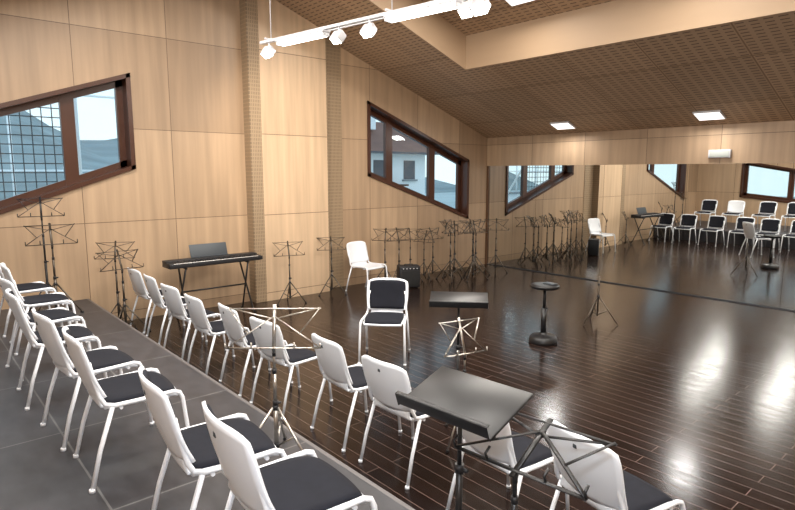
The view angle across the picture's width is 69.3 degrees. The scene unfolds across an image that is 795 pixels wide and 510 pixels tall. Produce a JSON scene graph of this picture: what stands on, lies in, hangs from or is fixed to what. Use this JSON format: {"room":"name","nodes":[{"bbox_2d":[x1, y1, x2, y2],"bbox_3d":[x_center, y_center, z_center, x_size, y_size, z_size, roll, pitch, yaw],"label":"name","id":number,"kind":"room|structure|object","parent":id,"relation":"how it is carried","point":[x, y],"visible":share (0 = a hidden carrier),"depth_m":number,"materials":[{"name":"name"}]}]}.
{"room":"music room","nodes":[
{"label":"music room","id":0,"kind":"room"},
{"bbox_2d":[0,0,486,319],"bbox_3d":[-2.436,-2.425,9.466,12.270,6.400,0.300,-7,11,-40],"label":"wall","id":1,"kind":"structure","parent":0,"point":[186,187],"depth_m":8.59,"materials":[{"name":"brown wood"}]},
{"bbox_2d":[0,73,135,213],"bbox_3d":[-4.935,-1.281,7.392,2.890,2.332,0.305,-7,11,-40],"label":"window","id":2,"kind":"structure","parent":1,"relation":"in","point":[121,84],"depth_m":7.84,"materials":[{"name":"brown wood"}]},
{"bbox_2d":[239,0,343,302],"bbox_3d":[-1.686,-2.470,9.781,1.920,6.400,0.210,-7,11,-40],"label":"pillar","id":3,"kind":"structure","parent":1,"relation":"attached to","point":[292,97],"depth_m":9.67,"materials":[{"name":"brown wood"}]},
{"bbox_2d":[367,101,469,218],"bbox_3d":[0.427,-1.877,12.015,2.860,2.372,0.305,-7,11,-40],"label":"window","id":4,"kind":"structure","parent":1,"relation":"in","point":[389,121],"depth_m":12.05,"materials":[{"name":"brown wood"}]},
{"bbox_2d":[127,264,794,509],"bbox_3d":[1.599,1.503,5.342,12.270,0.200,12.600,-7,11,-40],"label":"floor","id":5,"kind":"structure","parent":0,"point":[695,395],"depth_m":6.02,"materials":[{"name":"brown wood"}]},
{"bbox_2d":[94,241,137,328],"bbox_3d":[-3.889,0.408,7.995,0.510,1.212,0.432,-2,9,-16],"label":"music stand","id":6,"kind":"object","parent":5,"relation":"on","point":[118,305],"visible":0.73,"depth_m":7.93,"materials":[{"name":"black metal"}]},
{"bbox_2d":[95,249,150,330],"bbox_3d":[-3.727,0.486,7.764,0.476,1.124,0.562,8,11,43],"label":"music stand","id":7,"kind":"object","parent":5,"relation":"on","point":[117,251],"visible":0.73,"depth_m":7.72,"materials":[{"name":"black metal"}]},
{"bbox_2d":[127,267,184,333],"bbox_3d":[-3.401,0.579,8.044,0.615,0.865,0.536,-8,11,-43],"label":"chair","id":8,"kind":"object","parent":5,"relation":"on","point":[139,287],"visible":0.73,"depth_m":7.78,"materials":[{"name":"white plastic"}]},
{"bbox_2d":[143,274,203,343],"bbox_3d":[-2.951,0.655,7.518,0.615,0.865,0.536,-7,11,-39],"label":"chair","id":9,"kind":"object","parent":5,"relation":"on","point":[151,283],"visible":0.74,"depth_m":7.25,"materials":[{"name":"white plastic"}]},
{"bbox_2d":[160,283,226,358],"bbox_3d":[-2.474,0.742,6.913,0.536,0.865,0.615,8,12,44],"label":"chair","id":10,"kind":"object","parent":5,"relation":"on","point":[175,307],"visible":0.78,"depth_m":6.66,"materials":[{"name":"white plastic"}]},
{"bbox_2d":[0,299,414,509],"bbox_3d":[-1.593,1.601,2.554,3.193,0.402,11.980,-7,11,-40],"label":"stage platform","id":11,"kind":"object","parent":5,"relation":"on","point":[35,474],"visible":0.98,"depth_m":3.79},
{"bbox_2d":[0,267,62,337],"bbox_3d":[-4.190,0.404,6.457,0.615,0.865,0.536,-8,11,-42],"label":"chair","id":12,"kind":"object","parent":11,"relation":"on","point":[39,286],"visible":0.54,"depth_m":6.40,"materials":[{"name":"white plastic"}]},
{"bbox_2d":[0,262,81,355],"bbox_3d":[-3.632,0.491,5.852,0.615,0.865,0.536,-6,10,-38],"label":"chair","id":13,"kind":"object","parent":11,"relation":"on","point":[33,301],"visible":0.76,"depth_m":5.73,"materials":[{"name":"white plastic"}]},
{"bbox_2d":[0,276,87,380],"bbox_3d":[-3.175,0.590,5.165,0.536,0.865,0.615,8,12,44],"label":"chair","id":14,"kind":"object","parent":11,"relation":"on","point":[60,314],"visible":0.5,"depth_m":5.12,"materials":[{"name":"white plastic"}]},
{"bbox_2d":[17,197,71,312],"bbox_3d":[-4.506,-0.019,7.346,0.510,1.443,0.432,-5,10,-31],"label":"music stand","id":15,"kind":"object","parent":11,"relation":"on","point":[39,198],"visible":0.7,"depth_m":7.26,"materials":[{"name":"black metal"}]},
{"bbox_2d":[23,223,83,312],"bbox_3d":[-4.299,0.165,7.189,0.562,1.124,0.476,-6,10,-35],"label":"music stand","id":16,"kind":"object","parent":11,"relation":"on","point":[55,284],"visible":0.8,"depth_m":7.13,"materials":[{"name":"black metal"}]},
{"bbox_2d":[5,288,106,410],"bbox_3d":[-2.709,0.675,4.574,0.615,0.865,0.536,-7,11,-39],"label":"chair","id":17,"kind":"object","parent":11,"relation":"on","point":[80,332],"visible":0.8,"depth_m":4.33,"materials":[{"name":"white plastic"}]},
{"bbox_2d":[31,308,154,451],"bbox_3d":[-2.106,0.765,3.948,0.615,0.865,0.536,-8,11,-43],"label":"chair","id":18,"kind":"object","parent":11,"relation":"on","point":[108,358],"visible":0.9,"depth_m":3.74,"materials":[{"name":"white plastic"}]},
{"bbox_2d":[62,326,189,493],"bbox_3d":[-1.632,0.834,3.469,0.615,0.865,0.536,-6,10,-38],"label":"chair","id":19,"kind":"object","parent":11,"relation":"on","point":[110,393],"visible":0.89,"depth_m":3.28,"materials":[{"name":"white plastic"}]},
{"bbox_2d":[138,366,286,509],"bbox_3d":[-0.875,0.937,2.758,0.615,0.865,0.536,-6,10,-35],"label":"chair","id":20,"kind":"object","parent":11,"relation":"on","point":[192,448],"visible":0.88,"depth_m":2.57,"materials":[{"name":"white plastic"}]},
{"bbox_2d":[224,304,320,455],"bbox_3d":[-0.740,0.772,3.532,0.570,0.963,0.432,0,8,-1],"label":"music stand","id":21,"kind":"object","parent":11,"relation":"on","point":[275,408],"visible":0.85,"depth_m":3.45,"materials":[{"name":"silver metal"}]},
{"bbox_2d":[202,401,377,509],"bbox_3d":[-0.442,0.995,2.356,0.615,0.865,0.536,-6,10,-37],"label":"chair","id":22,"kind":"object","parent":11,"relation":"on","point":[296,481],"visible":1,"depth_m":2.25,"materials":[{"name":"white plastic"}]},
{"bbox_2d":[395,366,532,509],"bbox_3d":[0.237,0.988,2.501,0.454,0.823,0.506,-8,12,-44],"label":"music stand","id":23,"kind":"object","parent":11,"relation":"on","point":[482,407],"visible":1,"depth_m":2.48,"materials":[{"name":"black metal"}]},
{"bbox_2d":[453,412,617,509],"bbox_3d":[0.504,1.067,2.319,0.592,0.726,0.432,8,11,42],"label":"music stand","id":24,"kind":"object","parent":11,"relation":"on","point":[541,433],"visible":0.91,"depth_m":2.27,"materials":[{"name":"black metal"}]},
{"bbox_2d":[162,242,262,311],"bbox_3d":[-2.749,0.379,8.671,1.420,1.074,0.464,-7,11,-40],"label":"digital piano","id":25,"kind":"object","parent":5,"relation":"on","point":[207,254],"visible":0.99,"depth_m":8.65,"materials":[{"name":"black plastic"}]},
{"bbox_2d":[184,293,254,374],"bbox_3d":[-1.979,0.828,6.320,0.615,0.865,0.536,-7,11,-40],"label":"chair","id":26,"kind":"object","parent":5,"relation":"on","point":[198,316],"visible":0.8,"depth_m":6.08,"materials":[{"name":"white plastic"}]},
{"bbox_2d":[218,303,292,396],"bbox_3d":[-1.474,0.893,5.865,0.615,0.865,0.536,-6,10,-38],"label":"chair","id":27,"kind":"object","parent":5,"relation":"on","point":[233,329],"visible":0.76,"depth_m":5.62,"materials":[{"name":"white plastic"}]},
{"bbox_2d":[273,241,306,304],"bbox_3d":[-1.807,0.278,9.567,0.511,1.022,0.432,-3,9,-21],"label":"music stand","id":28,"kind":"object","parent":5,"relation":"on","point":[287,242],"visible":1,"depth_m":9.51,"materials":[{"name":"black metal"}]},
{"bbox_2d":[249,316,332,419],"bbox_3d":[-1.010,0.967,5.352,0.536,0.865,0.615,8,11,43],"label":"chair","id":29,"kind":"object","parent":5,"relation":"on","point":[262,334],"visible":0.81,"depth_m":5.15,"materials":[{"name":"white plastic"}]},
{"bbox_2d":[317,236,346,295],"bbox_3d":[-1.180,0.178,10.258,0.511,1.022,0.432,-2,8,-11],"label":"music stand","id":30,"kind":"object","parent":5,"relation":"on","point":[330,237],"visible":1,"depth_m":10.19,"materials":[{"name":"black metal"}]},
{"bbox_2d":[310,333,401,452],"bbox_3d":[-0.361,1.052,4.764,0.615,0.865,0.536,-6,10,-37],"label":"chair","id":31,"kind":"object","parent":5,"relation":"on","point":[331,358],"visible":0.83,"depth_m":4.54,"materials":[{"name":"white plastic"}]},
{"bbox_2d":[345,241,387,290],"bbox_3d":[-0.564,0.218,10.457,0.633,0.891,0.552,7,11,40],"label":"chair","id":32,"kind":"object","parent":5,"relation":"on","point":[357,252],"visible":0.98,"depth_m":10.54,"materials":[{"name":"white plastic"}]},
{"bbox_2d":[358,278,410,365],"bbox_3d":[-0.144,0.758,6.711,0.552,0.891,0.633,1,8,6],"label":"chair","id":33,"kind":"object","parent":5,"relation":"on","point":[387,298],"visible":1,"depth_m":6.88,"materials":[{"name":"black fabric"}]},
{"bbox_2d":[371,228,398,277],"bbox_3d":[-0.229,0.028,11.052,0.511,1.092,0.432,1,8,9],"label":"music stand","id":34,"kind":"object","parent":5,"relation":"on","point":[384,240],"visible":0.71,"depth_m":10.98,"materials":[{"name":"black metal"}]},
{"bbox_2d":[384,227,411,277],"bbox_3d":[-0.002,0.005,11.242,0.542,1.083,0.458,-4,9,-26],"label":"music stand","id":35,"kind":"object","parent":5,"relation":"on","point":[396,227],"visible":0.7,"depth_m":11.17,"materials":[{"name":"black metal"}]},
{"bbox_2d":[397,264,419,287],"bbox_3d":[0.208,0.388,10.802,0.400,0.452,0.282,-2,8,-13],"label":"amplifier","id":36,"kind":"object","parent":5,"relation":"on","point":[410,273],"visible":0.81,"depth_m":10.69,"materials":[{"name":"black plastic"}]},
{"bbox_2d":[358,355,462,489],"bbox_3d":[0.087,1.127,4.239,0.615,0.865,0.536,-8,11,-42],"label":"chair","id":37,"kind":"object","parent":5,"relation":"on","point":[383,379],"visible":0.67,"depth_m":4.00,"materials":[{"name":"white plastic"}]},
{"bbox_2d":[399,228,422,280],"bbox_3d":[0.241,-0.015,11.502,0.490,1.048,0.415,-2,8,-11],"label":"music stand","id":38,"kind":"object","parent":5,"relation":"on","point":[409,231],"visible":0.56,"depth_m":11.43,"materials":[{"name":"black metal"}]},
{"bbox_2d":[414,230,436,280],"bbox_3d":[0.566,-0.006,11.677,0.490,0.981,0.415,5,9,29],"label":"music stand","id":39,"kind":"object","parent":5,"relation":"on","point":[426,231],"visible":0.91,"depth_m":11.62,"materials":[{"name":"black metal"}]},
{"bbox_2d":[421,227,445,278],"bbox_3d":[0.690,-0.059,11.904,0.511,1.022,0.432,-6,10,-36],"label":"music stand","id":40,"kind":"object","parent":5,"relation":"on","point":[429,228],"visible":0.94,"depth_m":11.87,"materials":[{"name":"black metal"}]},
{"bbox_2d":[436,219,462,282],"bbox_3d":[0.992,-0.102,11.499,0.484,1.222,0.572,5,9,29],"label":"music stand","id":41,"kind":"object","parent":5,"relation":"on","point":[450,232],"visible":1,"depth_m":11.49,"materials":[{"name":"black metal"}]},
{"bbox_2d":[442,220,467,277],"bbox_3d":[1.177,-0.135,11.957,0.542,1.157,0.458,0,8,-1],"label":"music stand","id":42,"kind":"object","parent":5,"relation":"on","point":[454,224],"visible":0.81,"depth_m":11.88,"materials":[{"name":"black metal"}]},
{"bbox_2d":[444,224,465,274],"bbox_3d":[1.173,-0.132,12.315,0.415,1.048,0.490,8,11,43],"label":"music stand","id":43,"kind":"object","parent":5,"relation":"on","point":[450,224],"visible":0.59,"depth_m":12.31,"materials":[{"name":"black metal"}]},
{"bbox_2d":[429,291,487,370],"bbox_3d":[0.527,0.896,5.021,0.506,1.085,0.430,1,8,7],"label":"music stand","id":44,"kind":"object","parent":5,"relation":"on","point":[458,300],"visible":0.76,"depth_m":5.03,"materials":[{"name":"black metal"}]},
{"bbox_2d":[438,317,487,452],"bbox_3d":[0.506,0.998,4.664,0.498,0.994,0.432,-4,9,-26],"label":"music stand","id":45,"kind":"object","parent":5,"relation":"on","point":[460,328],"visible":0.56,"depth_m":4.58,"materials":[{"name":"silver metal"}]},
{"bbox_2d":[460,221,480,269],"bbox_3d":[1.585,-0.199,12.632,0.432,1.092,0.511,3,9,19],"label":"music stand","id":46,"kind":"object","parent":5,"relation":"on","point":[469,226],"visible":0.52,"depth_m":12.60,"materials":[{"name":"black metal"}]},
{"bbox_2d":[459,219,487,281],"bbox_3d":[1.484,-0.117,11.599,0.572,1.222,0.484,-5,10,-31],"label":"music stand","id":47,"kind":"object","parent":5,"relation":"on","point":[473,261],"visible":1,"depth_m":11.55,"materials":[{"name":"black metal"}]},
{"bbox_2d":[463,220,489,276],"bbox_3d":[1.621,-0.161,12.177,0.572,1.144,0.484,-3,9,-21],"label":"music stand","id":48,"kind":"object","parent":5,"relation":"on","point":[475,257],"visible":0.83,"depth_m":12.12,"materials":[{"name":"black metal"}]},
{"bbox_2d":[483,218,508,272],"bbox_3d":[2.144,-0.218,12.528,0.542,1.157,0.458,1,8,9],"label":"music stand","id":49,"kind":"object","parent":5,"relation":"on","point":[496,219],"visible":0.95,"depth_m":12.46,"materials":[{"name":"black metal"}]},
{"bbox_2d":[446,423,569,509],"bbox_3d":[0.671,1.230,3.529,0.615,0.865,0.536,-6,10,-35],"label":"chair","id":50,"kind":"object","parent":5,"relation":"on","point":[508,451],"visible":0.46,"depth_m":3.37,"materials":[{"name":"white plastic"}]},
{"bbox_2d":[529,282,559,345],"bbox_3d":[1.858,0.731,7.293,0.360,0.772,0.360,-7,11,-40],"label":"stool","id":51,"kind":"object","parent":5,"relation":"on","point":[542,338],"visible":1,"depth_m":7.24,"materials":[{"name":"black metal"}]},
{"bbox_2d":[583,276,617,324],"bbox_3d":[2.855,0.646,8.190,0.470,0.674,0.493,-7,11,-40],"label":"tripod stand","id":52,"kind":"object","parent":5,"relation":"on","point":[598,295],"visible":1,"depth_m":8.21,"materials":[{"name":"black metal"}]},
{"bbox_2d":[547,420,685,509],"bbox_3d":[1.147,1.295,3.079,0.615,0.865,0.536,-5,9,-29],"label":"chair","id":53,"kind":"object","parent":5,"relation":"on","point":[611,487],"visible":0.91,"depth_m":2.90,"materials":[{"name":"white plastic"}]},
{"bbox_2d":[276,0,794,137],"bbox_3d":[1.599,-2.924,4.704,11.670,2.907,12.000,-7,11,-40],"label":"ceiling","id":54,"kind":"structure","parent":0,"point":[744,70],"depth_m":9.08,"materials":[{"name":"brown wood"}]},
{"bbox_2d":[260,0,490,58],"bbox_3d":[-0.048,-3.031,5.907,4.202,1.505,0.371,7,11,39],"label":"track lighting","id":55,"kind":"object","parent":54,"relation":"hanging from","point":[470,8],"visible":1,"depth_m":6.00,"materials":[{"name":"white metal"}]},
{"bbox_2d":[505,0,534,6],"bbox_3d":[1.149,-3.909,7.648,2.040,0.035,0.540,19,-6,-41],"label":"ceiling light","id":56,"kind":"object","parent":54,"relation":"attached to","point":[511,2],"depth_m":8.36,"materials":[{"name":"white plastic"}]},
{"bbox_2d":[550,121,575,129],"bbox_3d":[3.225,-2.521,11.210,0.300,0.035,0.420,19,-6,-41],"label":"ceiling light","id":57,"kind":"object","parent":54,"relation":"attached to","point":[566,124],"depth_m":11.17,"materials":[{"name":"white plastic"}]},
{"bbox_2d":[368,0,794,69],"bbox_3d":[3.151,-3.385,4.797,3.620,1.851,10.200,-7,11,-40],"label":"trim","id":58,"kind":"structure","parent":54,"relation":"attached to","point":[616,21],"depth_m":8.20,"materials":[{"name":"brown wood"}]},
{"bbox_2d":[692,110,726,120],"bbox_3d":[4.989,-2.232,9.201,0.300,0.035,0.420,19,-6,-41],"label":"ceiling light","id":59,"kind":"object","parent":54,"relation":"attached to","point":[712,114],"depth_m":9.16,"materials":[{"name":"white plastic"}]},
{"bbox_3d":[6.191,-2.332,8.823,0.300,6.400,12.600,-7,11,-40],"label":"wall","id":60,"kind":"structure","parent":0,"visible":0},
{"bbox_2d":[485,163,794,311],"bbox_3d":[6.036,-0.282,8.983,0.100,2.295,12.000,-7,11,-40],"label":"wall mirror","id":61,"kind":"object","parent":60,"relation":"attached to","point":[726,232],"visible":0.98,"depth_m":10.46,"materials":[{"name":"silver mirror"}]},
{"bbox_2d":[487,120,794,165],"bbox_3d":[6.040,-1.913,8.751,0.120,1.010,12.000,-7,11,-40],"label":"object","id":62,"kind":"structure","parent":60,"relation":"attached to","point":[760,142],"depth_m":10.33,"materials":[{"name":"brown wood"}]},
{"bbox_2d":[708,149,731,157],"bbox_3d":[5.317,-1.671,9.490,0.055,0.130,0.340,-7,11,-40],"label":"emergency light","id":63,"kind":"object","parent":60,"relation":"attached to","point":[712,153],"visible":1,"depth_m":9.46,"materials":[{"name":"white plastic"}]},
{"label":"outside","id":64,"kind":"structure","parent":0,"visible":0},
{"bbox_2d":[0,95,114,195],"bbox_3d":[-14.240,-1.548,13.248,26.100,6.085,7.250,-7,11,-40],"label":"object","id":65,"kind":"structure","parent":64,"point":[96,96],"depth_m":19.01,"materials":[{"name":"metal"}]},
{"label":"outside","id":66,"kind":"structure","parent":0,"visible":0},
{"bbox_2d":[425,192,454,207],"bbox_3d":[-28.557,-2.259,40.565,160.000,0.200,80.000,-7,11,-40],"label":"ground","id":67,"kind":"structure","parent":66,"point":[448,198],"depth_m":76.04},
{"bbox_2d":[0,98,81,198],"bbox_3d":[-9.987,-0.778,9.955,7.900,5.600,1.685,-7,11,-40],"label":"fence","id":68,"kind":"object","parent":67,"relation":"on","point":[74,99],"visible":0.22,"depth_m":11.27,"materials":[{"name":"metal"}]},
{"bbox_2d":[0,111,455,199],"bbox_3d":[-58.245,-14.581,65.594,160.000,17.753,40.000,-7,11,-40],"label":"hill","id":69,"kind":"structure","parent":67,"relation":"on","point":[95,154],"depth_m":75.03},
{"bbox_2d":[371,117,437,194],"bbox_3d":[-4.508,-6.225,38.993,12.600,7.300,8.650,-7,11,-40],"label":"neighbouring house","id":70,"kind":"structure","parent":67,"relation":"on","point":[408,156],"depth_m":38.79,"materials":[{"name":"paint"}]}
]}

